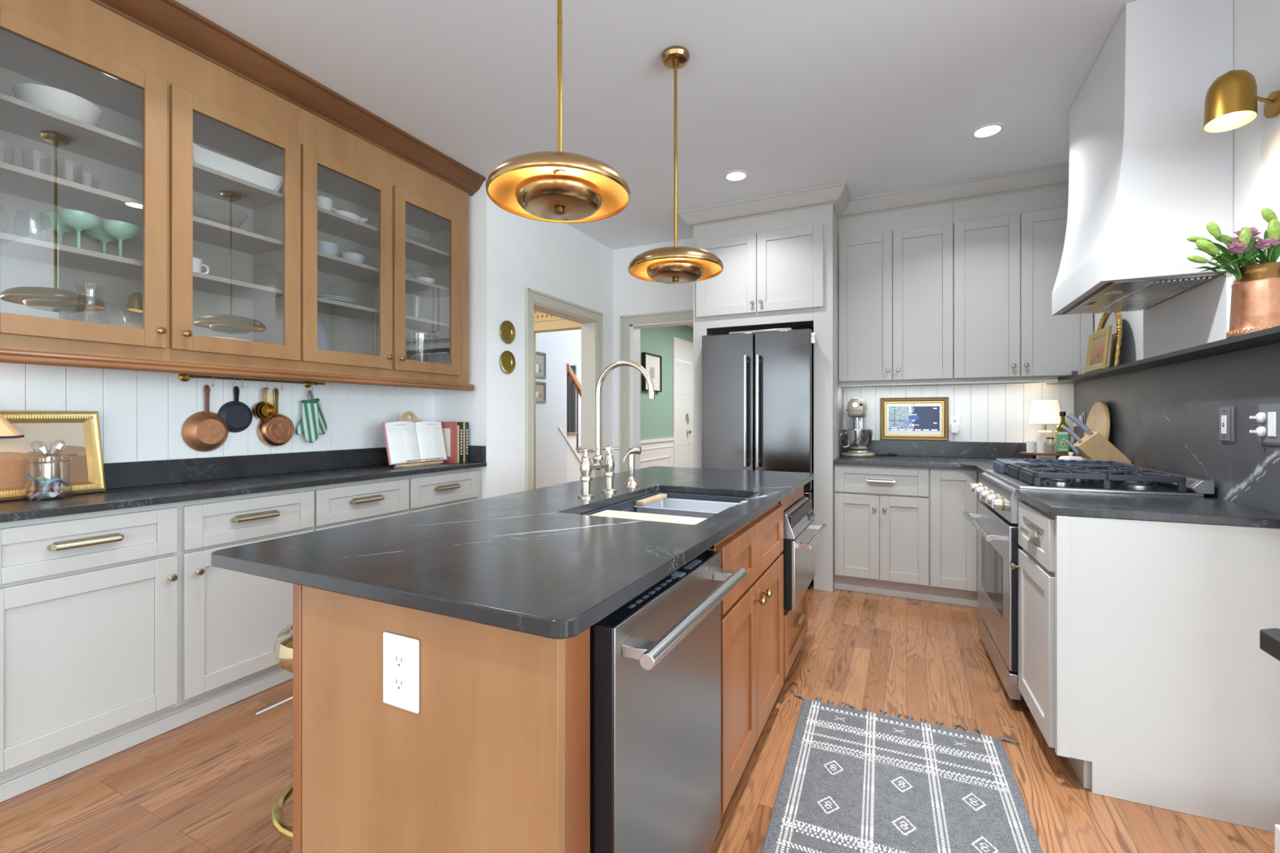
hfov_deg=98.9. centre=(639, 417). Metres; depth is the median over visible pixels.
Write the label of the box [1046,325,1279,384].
wall shelf
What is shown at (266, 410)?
bowl
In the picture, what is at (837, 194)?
crown molding
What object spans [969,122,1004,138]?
recessed light
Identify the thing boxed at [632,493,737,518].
tray
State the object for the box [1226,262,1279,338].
copper vase
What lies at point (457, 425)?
cookbook
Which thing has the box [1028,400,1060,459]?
table lamp
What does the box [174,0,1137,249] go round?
ceiling
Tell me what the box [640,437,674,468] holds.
trim
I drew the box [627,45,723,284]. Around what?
pendant light
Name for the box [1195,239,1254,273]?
lily
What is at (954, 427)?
charger
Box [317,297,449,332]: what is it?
shelf
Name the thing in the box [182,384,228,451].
frying pan
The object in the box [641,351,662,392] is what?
framed print
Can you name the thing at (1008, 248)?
upper cabinet
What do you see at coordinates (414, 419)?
cookbook stand
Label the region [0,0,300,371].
upper cabinet
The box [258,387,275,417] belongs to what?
measuring cup
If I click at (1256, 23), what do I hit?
wall
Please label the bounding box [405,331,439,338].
plate
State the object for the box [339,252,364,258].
bowl
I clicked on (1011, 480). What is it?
cooktop
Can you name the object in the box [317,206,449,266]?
shelf
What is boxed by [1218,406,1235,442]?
wall outlet
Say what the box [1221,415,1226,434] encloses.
receptacle
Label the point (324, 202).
ramekin
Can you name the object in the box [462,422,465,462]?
cookbook
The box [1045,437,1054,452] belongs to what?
spice jar
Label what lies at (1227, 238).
lily
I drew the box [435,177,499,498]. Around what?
wall
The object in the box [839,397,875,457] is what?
stand mixer
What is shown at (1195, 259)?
lily
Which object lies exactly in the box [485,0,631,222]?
pendant light
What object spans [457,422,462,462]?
cookbook
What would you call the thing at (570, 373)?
stair railing
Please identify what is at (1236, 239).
flower
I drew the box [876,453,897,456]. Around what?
power cord
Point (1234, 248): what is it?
flower
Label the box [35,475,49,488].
candy
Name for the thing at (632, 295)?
wall
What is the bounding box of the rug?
[760,693,1043,852]
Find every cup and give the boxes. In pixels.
[252,387,271,419]
[255,387,272,417]
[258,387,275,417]
[1026,440,1035,453]
[1036,440,1045,453]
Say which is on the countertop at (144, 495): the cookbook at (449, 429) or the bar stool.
the cookbook at (449, 429)
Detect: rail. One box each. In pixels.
[0,348,474,391]
[178,373,324,387]
[838,377,1057,387]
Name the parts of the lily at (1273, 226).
stem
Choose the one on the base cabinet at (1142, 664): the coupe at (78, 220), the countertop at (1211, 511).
the countertop at (1211, 511)
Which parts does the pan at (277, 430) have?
handle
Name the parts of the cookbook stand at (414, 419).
page rail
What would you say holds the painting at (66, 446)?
on the countertop at (144, 495)
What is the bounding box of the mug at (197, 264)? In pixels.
[192,257,208,274]
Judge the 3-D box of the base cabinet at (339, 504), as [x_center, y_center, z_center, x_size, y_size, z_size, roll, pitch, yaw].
[-1.463,0.765,3.193,0.461,0.885,1.146,0,0,26]
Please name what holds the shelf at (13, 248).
attached to the upper cabinet at (156, 97)
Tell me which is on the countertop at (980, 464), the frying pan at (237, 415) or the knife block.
the knife block
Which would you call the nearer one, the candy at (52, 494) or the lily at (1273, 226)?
the lily at (1273, 226)
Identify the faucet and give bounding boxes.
[577,360,654,498]
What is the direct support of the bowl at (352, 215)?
on the gravy boat
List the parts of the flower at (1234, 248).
stem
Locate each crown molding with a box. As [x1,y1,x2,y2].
[90,0,486,195]
[676,162,1069,228]
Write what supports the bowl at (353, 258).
on the upper cabinet at (417, 224)
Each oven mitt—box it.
[296,390,319,443]
[309,391,327,434]
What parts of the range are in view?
knob, knob, handle, knob, knob, oven door, drawer, knob, control panel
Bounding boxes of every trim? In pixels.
[524,287,602,490]
[533,302,595,477]
[533,316,581,488]
[558,426,581,462]
[620,309,693,472]
[629,320,693,469]
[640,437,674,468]
[672,336,693,466]
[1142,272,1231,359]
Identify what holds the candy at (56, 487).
in the candy jar
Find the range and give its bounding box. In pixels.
[963,457,1214,711]
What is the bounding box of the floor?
[0,581,1275,852]
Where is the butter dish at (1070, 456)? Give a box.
[1057,452,1084,460]
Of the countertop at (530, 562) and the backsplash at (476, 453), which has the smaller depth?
the countertop at (530, 562)
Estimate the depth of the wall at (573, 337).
11.31 m
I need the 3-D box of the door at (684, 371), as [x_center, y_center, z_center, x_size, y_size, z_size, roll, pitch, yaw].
[0.675,0.187,8.072,0.096,2.020,0.755,0,0,26]
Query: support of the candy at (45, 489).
in the candy jar
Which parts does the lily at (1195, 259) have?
stem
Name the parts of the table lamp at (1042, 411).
lamp shade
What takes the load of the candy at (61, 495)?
in the candy jar
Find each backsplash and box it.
[0,362,435,463]
[103,447,388,488]
[468,445,485,462]
[843,440,1074,459]
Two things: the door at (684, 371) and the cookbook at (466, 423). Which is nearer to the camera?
the cookbook at (466, 423)
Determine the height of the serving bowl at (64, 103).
0.082 m
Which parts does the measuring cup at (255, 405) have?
handle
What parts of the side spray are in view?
handle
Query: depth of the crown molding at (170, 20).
2.48 m
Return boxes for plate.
[211,336,250,341]
[317,295,355,302]
[320,297,355,304]
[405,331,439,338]
[500,320,515,343]
[500,351,515,373]
[1248,403,1279,445]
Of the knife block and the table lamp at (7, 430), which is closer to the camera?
the table lamp at (7, 430)
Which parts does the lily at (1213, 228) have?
stem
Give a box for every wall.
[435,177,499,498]
[499,207,613,495]
[533,310,581,333]
[535,330,566,488]
[566,329,689,446]
[613,237,693,473]
[640,324,693,440]
[1093,0,1279,364]
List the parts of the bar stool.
lever, seat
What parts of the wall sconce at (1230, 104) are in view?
bulb, arm, plate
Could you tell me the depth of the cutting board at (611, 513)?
1.80 m
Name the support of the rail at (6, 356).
attached to the upper cabinet at (417, 224)
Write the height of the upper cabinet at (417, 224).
1.275 m
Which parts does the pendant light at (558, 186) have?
lamp shade, lamp shade, rod, bulb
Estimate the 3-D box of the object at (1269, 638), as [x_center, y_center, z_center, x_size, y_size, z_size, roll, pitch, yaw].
[0.971,0.750,0.303,0.600,0.914,0.795,0,0,26]
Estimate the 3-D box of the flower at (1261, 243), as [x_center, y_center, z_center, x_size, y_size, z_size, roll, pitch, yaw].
[1.873,-0.461,1.639,0.062,0.166,0.066,0,0,26]
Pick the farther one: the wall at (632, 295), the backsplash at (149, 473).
the wall at (632, 295)
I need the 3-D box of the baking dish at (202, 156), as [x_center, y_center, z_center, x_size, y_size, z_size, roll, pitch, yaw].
[-1.860,-1.100,2.472,0.196,0.085,0.460,0,0,26]
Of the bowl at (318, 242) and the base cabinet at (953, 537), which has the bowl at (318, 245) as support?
the bowl at (318, 242)
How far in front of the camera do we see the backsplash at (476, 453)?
3.62 m
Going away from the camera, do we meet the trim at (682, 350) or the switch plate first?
the switch plate
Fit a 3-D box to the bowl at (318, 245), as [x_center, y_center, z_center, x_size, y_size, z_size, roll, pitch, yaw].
[-1.659,-0.872,2.886,0.124,0.046,0.124,0,0,26]
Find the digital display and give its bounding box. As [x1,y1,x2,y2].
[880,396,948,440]
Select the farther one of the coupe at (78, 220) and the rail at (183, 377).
the rail at (183, 377)
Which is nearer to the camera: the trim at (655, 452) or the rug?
the rug
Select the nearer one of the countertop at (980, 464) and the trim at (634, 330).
the countertop at (980, 464)
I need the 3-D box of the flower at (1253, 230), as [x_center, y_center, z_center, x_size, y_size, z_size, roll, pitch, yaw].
[1.862,-0.482,1.688,0.060,0.208,0.067,0,0,26]
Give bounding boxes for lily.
[1186,235,1242,279]
[1186,255,1240,281]
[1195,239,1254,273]
[1206,221,1257,266]
[1213,234,1259,266]
[1224,226,1253,266]
[1246,218,1279,262]
[1255,244,1279,263]
[1261,207,1279,262]
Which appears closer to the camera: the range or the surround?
the range
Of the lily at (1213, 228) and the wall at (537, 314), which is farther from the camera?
the wall at (537, 314)
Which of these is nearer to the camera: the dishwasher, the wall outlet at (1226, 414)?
the dishwasher
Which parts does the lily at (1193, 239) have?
stem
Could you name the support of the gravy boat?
on the upper cabinet at (417, 224)
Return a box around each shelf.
[0,92,283,209]
[0,161,283,254]
[0,231,283,300]
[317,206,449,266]
[317,251,449,298]
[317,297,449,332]
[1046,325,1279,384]
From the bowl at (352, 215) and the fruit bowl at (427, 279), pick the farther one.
the fruit bowl at (427, 279)
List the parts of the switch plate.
plate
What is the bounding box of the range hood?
[1052,0,1233,315]
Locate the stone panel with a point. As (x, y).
(1163, 418)
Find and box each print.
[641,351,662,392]
[649,367,654,378]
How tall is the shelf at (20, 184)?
0.020 m
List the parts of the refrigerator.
door, handle, handle, door, freezer drawer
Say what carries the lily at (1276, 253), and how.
in the copper vase
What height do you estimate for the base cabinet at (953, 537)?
0.885 m
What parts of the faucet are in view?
handle, handle, spout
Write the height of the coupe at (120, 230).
0.148 m
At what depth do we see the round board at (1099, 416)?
3.09 m
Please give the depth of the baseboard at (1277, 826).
1.46 m
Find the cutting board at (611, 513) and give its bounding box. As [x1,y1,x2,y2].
[591,510,706,524]
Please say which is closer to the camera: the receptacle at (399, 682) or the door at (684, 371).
the receptacle at (399, 682)
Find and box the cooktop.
[985,470,1204,497]
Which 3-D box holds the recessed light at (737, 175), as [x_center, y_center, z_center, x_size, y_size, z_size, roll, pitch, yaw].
[0.628,-1.577,3.577,0.164,0.006,0.164,0,0,26]
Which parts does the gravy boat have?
spout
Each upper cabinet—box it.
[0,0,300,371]
[298,106,468,384]
[838,201,953,382]
[953,184,1093,379]
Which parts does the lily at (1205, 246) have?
stem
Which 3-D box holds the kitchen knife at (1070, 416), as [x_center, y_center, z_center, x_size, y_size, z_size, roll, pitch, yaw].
[2.311,0.040,2.873,0.119,0.128,0.026,0,0,26]
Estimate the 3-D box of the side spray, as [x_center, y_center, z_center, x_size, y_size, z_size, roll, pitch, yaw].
[-0.033,0.208,2.347,0.079,0.170,0.068,0,0,26]
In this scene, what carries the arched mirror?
on the wall shelf at (1270, 335)
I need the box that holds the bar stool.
[255,622,293,852]
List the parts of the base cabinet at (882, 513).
door, pull, drawer, door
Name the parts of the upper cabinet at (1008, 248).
door, door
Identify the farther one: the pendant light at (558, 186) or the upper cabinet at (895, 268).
the upper cabinet at (895, 268)
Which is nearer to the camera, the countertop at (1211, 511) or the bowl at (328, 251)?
the countertop at (1211, 511)
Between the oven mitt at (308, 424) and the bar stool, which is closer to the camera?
the bar stool
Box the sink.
[582,491,748,550]
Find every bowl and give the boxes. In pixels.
[12,83,102,126]
[252,400,271,419]
[255,402,272,417]
[258,404,275,417]
[317,240,338,248]
[317,244,338,251]
[317,247,338,256]
[334,209,360,221]
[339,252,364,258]
[339,255,364,263]
[414,275,435,283]
[839,429,873,453]
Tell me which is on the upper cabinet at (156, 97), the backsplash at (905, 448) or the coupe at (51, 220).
the coupe at (51, 220)
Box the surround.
[693,204,843,591]
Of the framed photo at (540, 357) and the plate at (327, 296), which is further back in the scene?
the framed photo at (540, 357)
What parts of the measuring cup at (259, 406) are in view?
handle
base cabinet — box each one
[0,486,314,802]
[293,484,826,852]
[312,466,481,531]
[834,463,929,600]
[929,467,982,607]
[1010,501,1279,832]
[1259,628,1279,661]
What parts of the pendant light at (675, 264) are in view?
lamp shade, rod, lamp shade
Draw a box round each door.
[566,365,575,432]
[675,360,693,467]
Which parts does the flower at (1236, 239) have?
stem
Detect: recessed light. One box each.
[723,169,748,181]
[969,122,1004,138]
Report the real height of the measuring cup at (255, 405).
0.163 m
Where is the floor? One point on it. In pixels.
(213, 782)
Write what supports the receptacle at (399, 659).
attached to the wall outlet at (401, 654)
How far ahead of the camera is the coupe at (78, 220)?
2.00 m
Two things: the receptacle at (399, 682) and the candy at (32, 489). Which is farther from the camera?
the candy at (32, 489)
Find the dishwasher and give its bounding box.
[590,550,746,852]
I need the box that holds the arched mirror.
[1096,311,1122,368]
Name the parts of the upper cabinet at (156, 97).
door, knob, knob, door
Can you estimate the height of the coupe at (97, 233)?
0.148 m
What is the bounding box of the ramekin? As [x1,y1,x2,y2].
[317,195,333,211]
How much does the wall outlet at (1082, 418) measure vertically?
0.116 m
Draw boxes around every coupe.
[39,212,75,244]
[57,208,98,248]
[85,223,118,253]
[101,219,139,257]
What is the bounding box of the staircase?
[566,432,581,482]
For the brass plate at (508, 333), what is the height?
0.160 m
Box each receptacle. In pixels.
[392,652,406,670]
[392,675,406,693]
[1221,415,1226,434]
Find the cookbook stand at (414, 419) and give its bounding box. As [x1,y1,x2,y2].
[393,411,443,467]
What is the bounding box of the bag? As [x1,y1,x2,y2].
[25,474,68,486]
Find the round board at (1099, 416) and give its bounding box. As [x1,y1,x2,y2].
[1084,400,1110,458]
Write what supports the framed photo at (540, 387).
attached to the wall at (550, 442)
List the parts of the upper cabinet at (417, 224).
door, knob, knob, door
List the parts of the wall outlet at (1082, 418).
plate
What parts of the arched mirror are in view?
glass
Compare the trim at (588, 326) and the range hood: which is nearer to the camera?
the range hood
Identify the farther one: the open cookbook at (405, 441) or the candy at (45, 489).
the open cookbook at (405, 441)
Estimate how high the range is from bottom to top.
0.993 m
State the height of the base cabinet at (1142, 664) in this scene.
0.885 m
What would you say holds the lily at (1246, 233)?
in the copper vase
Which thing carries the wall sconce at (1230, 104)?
attached to the wall at (1256, 23)
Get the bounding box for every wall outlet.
[382,631,419,713]
[948,415,959,431]
[1073,412,1085,430]
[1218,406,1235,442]
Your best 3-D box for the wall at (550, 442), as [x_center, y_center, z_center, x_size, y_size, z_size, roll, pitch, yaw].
[-1.578,-0.393,7.403,0.120,3.200,1.930,0,0,26]
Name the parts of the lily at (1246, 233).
stem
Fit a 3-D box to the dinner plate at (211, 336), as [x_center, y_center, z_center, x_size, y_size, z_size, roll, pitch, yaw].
[-1.897,-0.338,2.466,0.268,0.018,0.268,0,0,26]
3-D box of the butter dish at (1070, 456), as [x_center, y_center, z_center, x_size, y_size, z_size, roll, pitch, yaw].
[2.582,0.250,3.281,0.156,0.087,0.100,0,0,26]
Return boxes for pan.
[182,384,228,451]
[217,386,252,432]
[257,387,293,446]
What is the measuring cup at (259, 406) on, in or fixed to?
hanging from the s-hook
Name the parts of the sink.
ledge rail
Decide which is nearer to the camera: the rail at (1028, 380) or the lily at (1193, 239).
the lily at (1193, 239)
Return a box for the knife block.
[1073,431,1131,464]
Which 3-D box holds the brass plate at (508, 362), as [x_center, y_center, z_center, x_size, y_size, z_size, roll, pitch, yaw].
[-0.917,-0.382,3.788,0.014,0.160,0.160,0,0,26]
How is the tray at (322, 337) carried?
on the upper cabinet at (417, 224)
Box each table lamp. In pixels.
[0,413,24,439]
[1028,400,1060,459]
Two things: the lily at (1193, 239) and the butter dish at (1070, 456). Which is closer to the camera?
the lily at (1193, 239)
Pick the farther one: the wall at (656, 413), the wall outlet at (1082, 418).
the wall at (656, 413)
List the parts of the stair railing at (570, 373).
handrail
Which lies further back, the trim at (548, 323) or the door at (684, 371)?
the door at (684, 371)
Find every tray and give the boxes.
[317,320,327,350]
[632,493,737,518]
[1020,451,1076,459]
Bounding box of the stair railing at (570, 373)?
[566,363,581,447]
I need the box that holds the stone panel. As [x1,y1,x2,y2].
[1073,342,1279,513]
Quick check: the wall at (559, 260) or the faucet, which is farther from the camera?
the wall at (559, 260)
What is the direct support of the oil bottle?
on the serving tray at (1031, 455)
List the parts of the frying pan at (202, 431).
handle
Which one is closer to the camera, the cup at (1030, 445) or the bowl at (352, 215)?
the bowl at (352, 215)
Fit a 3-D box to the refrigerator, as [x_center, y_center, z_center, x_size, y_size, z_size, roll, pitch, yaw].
[0.965,0.285,4.204,0.820,1.845,0.715,0,0,26]
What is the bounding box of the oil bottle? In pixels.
[1054,411,1070,453]
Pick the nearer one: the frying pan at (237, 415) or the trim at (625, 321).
the frying pan at (237, 415)
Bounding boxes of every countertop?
[0,461,486,522]
[210,466,813,639]
[833,455,995,473]
[1014,489,1279,528]
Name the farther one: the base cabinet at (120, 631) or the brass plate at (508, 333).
the brass plate at (508, 333)
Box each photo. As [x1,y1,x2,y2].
[535,351,546,378]
[535,381,546,403]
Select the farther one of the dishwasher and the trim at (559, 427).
the trim at (559, 427)
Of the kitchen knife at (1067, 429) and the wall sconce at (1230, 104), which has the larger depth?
the kitchen knife at (1067, 429)
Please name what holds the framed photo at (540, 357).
attached to the wall at (550, 442)
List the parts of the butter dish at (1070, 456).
lid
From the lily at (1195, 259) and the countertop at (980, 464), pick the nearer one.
the lily at (1195, 259)
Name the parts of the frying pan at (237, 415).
handle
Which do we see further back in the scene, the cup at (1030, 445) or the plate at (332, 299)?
the cup at (1030, 445)
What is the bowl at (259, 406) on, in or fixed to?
on the measuring cup at (259, 406)
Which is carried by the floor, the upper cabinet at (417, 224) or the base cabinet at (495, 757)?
the base cabinet at (495, 757)
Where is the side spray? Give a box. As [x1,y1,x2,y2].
[622,446,641,486]
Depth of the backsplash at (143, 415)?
2.46 m
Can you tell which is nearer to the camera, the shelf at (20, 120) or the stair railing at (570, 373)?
the shelf at (20, 120)
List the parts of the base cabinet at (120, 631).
pull, drawer, door, knob, knob, drawer, door, pull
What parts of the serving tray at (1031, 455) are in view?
leg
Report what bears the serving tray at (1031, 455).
on the countertop at (980, 464)
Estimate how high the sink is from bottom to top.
0.224 m
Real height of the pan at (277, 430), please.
0.305 m
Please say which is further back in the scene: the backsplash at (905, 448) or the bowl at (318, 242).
the backsplash at (905, 448)
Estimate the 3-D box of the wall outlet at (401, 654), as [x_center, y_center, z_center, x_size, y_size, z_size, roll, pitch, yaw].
[-0.442,0.470,1.011,0.092,0.134,0.008,0,0,26]
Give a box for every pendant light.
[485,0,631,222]
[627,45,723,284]
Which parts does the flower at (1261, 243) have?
stem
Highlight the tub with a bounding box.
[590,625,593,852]
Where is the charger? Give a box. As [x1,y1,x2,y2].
[949,423,958,439]
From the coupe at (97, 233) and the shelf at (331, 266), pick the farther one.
the shelf at (331, 266)
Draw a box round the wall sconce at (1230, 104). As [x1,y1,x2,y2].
[1203,69,1279,133]
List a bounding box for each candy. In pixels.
[26,482,38,495]
[27,491,47,500]
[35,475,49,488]
[40,481,50,496]
[45,491,57,497]
[47,488,65,497]
[53,481,60,494]
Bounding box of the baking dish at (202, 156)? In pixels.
[192,142,283,192]
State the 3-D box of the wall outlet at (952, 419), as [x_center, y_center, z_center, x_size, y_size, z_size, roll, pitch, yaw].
[2.320,0.042,4.037,0.072,0.116,0.008,0,0,26]
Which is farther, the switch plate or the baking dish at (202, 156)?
the baking dish at (202, 156)
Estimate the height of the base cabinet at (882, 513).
0.885 m
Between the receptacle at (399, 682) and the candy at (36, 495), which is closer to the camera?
the receptacle at (399, 682)
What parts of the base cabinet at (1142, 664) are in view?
knob, pull, drawer, door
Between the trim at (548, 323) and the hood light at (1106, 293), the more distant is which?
the trim at (548, 323)
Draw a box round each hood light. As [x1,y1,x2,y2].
[1083,305,1099,307]
[1103,291,1122,295]
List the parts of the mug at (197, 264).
handle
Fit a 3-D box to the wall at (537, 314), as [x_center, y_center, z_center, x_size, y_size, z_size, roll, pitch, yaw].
[-1.258,-0.236,6.119,2.380,2.887,0.100,0,0,26]
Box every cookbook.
[382,421,447,465]
[441,422,457,462]
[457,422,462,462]
[457,425,458,462]
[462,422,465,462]
[465,422,468,462]
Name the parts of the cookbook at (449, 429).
panel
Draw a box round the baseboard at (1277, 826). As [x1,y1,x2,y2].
[1275,824,1279,852]
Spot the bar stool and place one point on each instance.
(283, 646)
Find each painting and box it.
[0,410,106,501]
[1084,325,1112,373]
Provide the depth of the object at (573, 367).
11.32 m
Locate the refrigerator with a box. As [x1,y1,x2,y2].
[702,327,815,586]
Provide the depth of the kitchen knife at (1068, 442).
2.88 m
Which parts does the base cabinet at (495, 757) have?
corner trim, panel, corner post, false drawer, door, frame, knob, knob, false drawer, door, drawer, control panel, pull, panel, drawer, microwave drawer, handle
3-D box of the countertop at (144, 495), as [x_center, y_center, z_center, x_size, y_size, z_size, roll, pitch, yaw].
[-1.721,0.308,2.675,0.464,0.028,2.303,0,0,26]
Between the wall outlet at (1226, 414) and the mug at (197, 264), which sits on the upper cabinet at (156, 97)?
the mug at (197, 264)
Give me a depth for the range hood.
2.06 m
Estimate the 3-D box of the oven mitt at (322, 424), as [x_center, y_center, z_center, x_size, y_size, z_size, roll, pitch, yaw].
[-1.784,-0.028,3.024,0.027,0.247,0.116,0,0,20]
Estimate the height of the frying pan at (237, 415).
0.226 m
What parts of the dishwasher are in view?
panel, handle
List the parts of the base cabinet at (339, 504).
drawer, door, pull, drawer, door, pull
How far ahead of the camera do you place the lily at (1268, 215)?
1.65 m
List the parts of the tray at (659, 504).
handle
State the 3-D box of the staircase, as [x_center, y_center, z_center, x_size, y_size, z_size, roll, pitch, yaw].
[-1.284,0.720,8.937,0.985,0.975,1.065,0,0,26]
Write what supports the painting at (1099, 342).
on the wall shelf at (1270, 335)
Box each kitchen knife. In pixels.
[1060,425,1082,444]
[1062,438,1080,456]
[1066,413,1093,436]
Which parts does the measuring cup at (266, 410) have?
handle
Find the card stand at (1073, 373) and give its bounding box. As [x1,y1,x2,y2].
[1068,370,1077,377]
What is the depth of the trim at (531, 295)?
4.02 m
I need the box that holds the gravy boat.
[332,207,368,222]
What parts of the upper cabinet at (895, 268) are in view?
door, door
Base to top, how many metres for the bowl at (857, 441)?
0.177 m
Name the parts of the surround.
door, door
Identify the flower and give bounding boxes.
[1226,241,1257,266]
[1229,233,1260,263]
[1233,226,1261,237]
[1252,236,1279,262]
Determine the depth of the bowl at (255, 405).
2.74 m
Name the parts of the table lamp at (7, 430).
shade trim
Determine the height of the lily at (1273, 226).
0.218 m
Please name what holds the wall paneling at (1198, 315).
attached to the wall at (1256, 23)

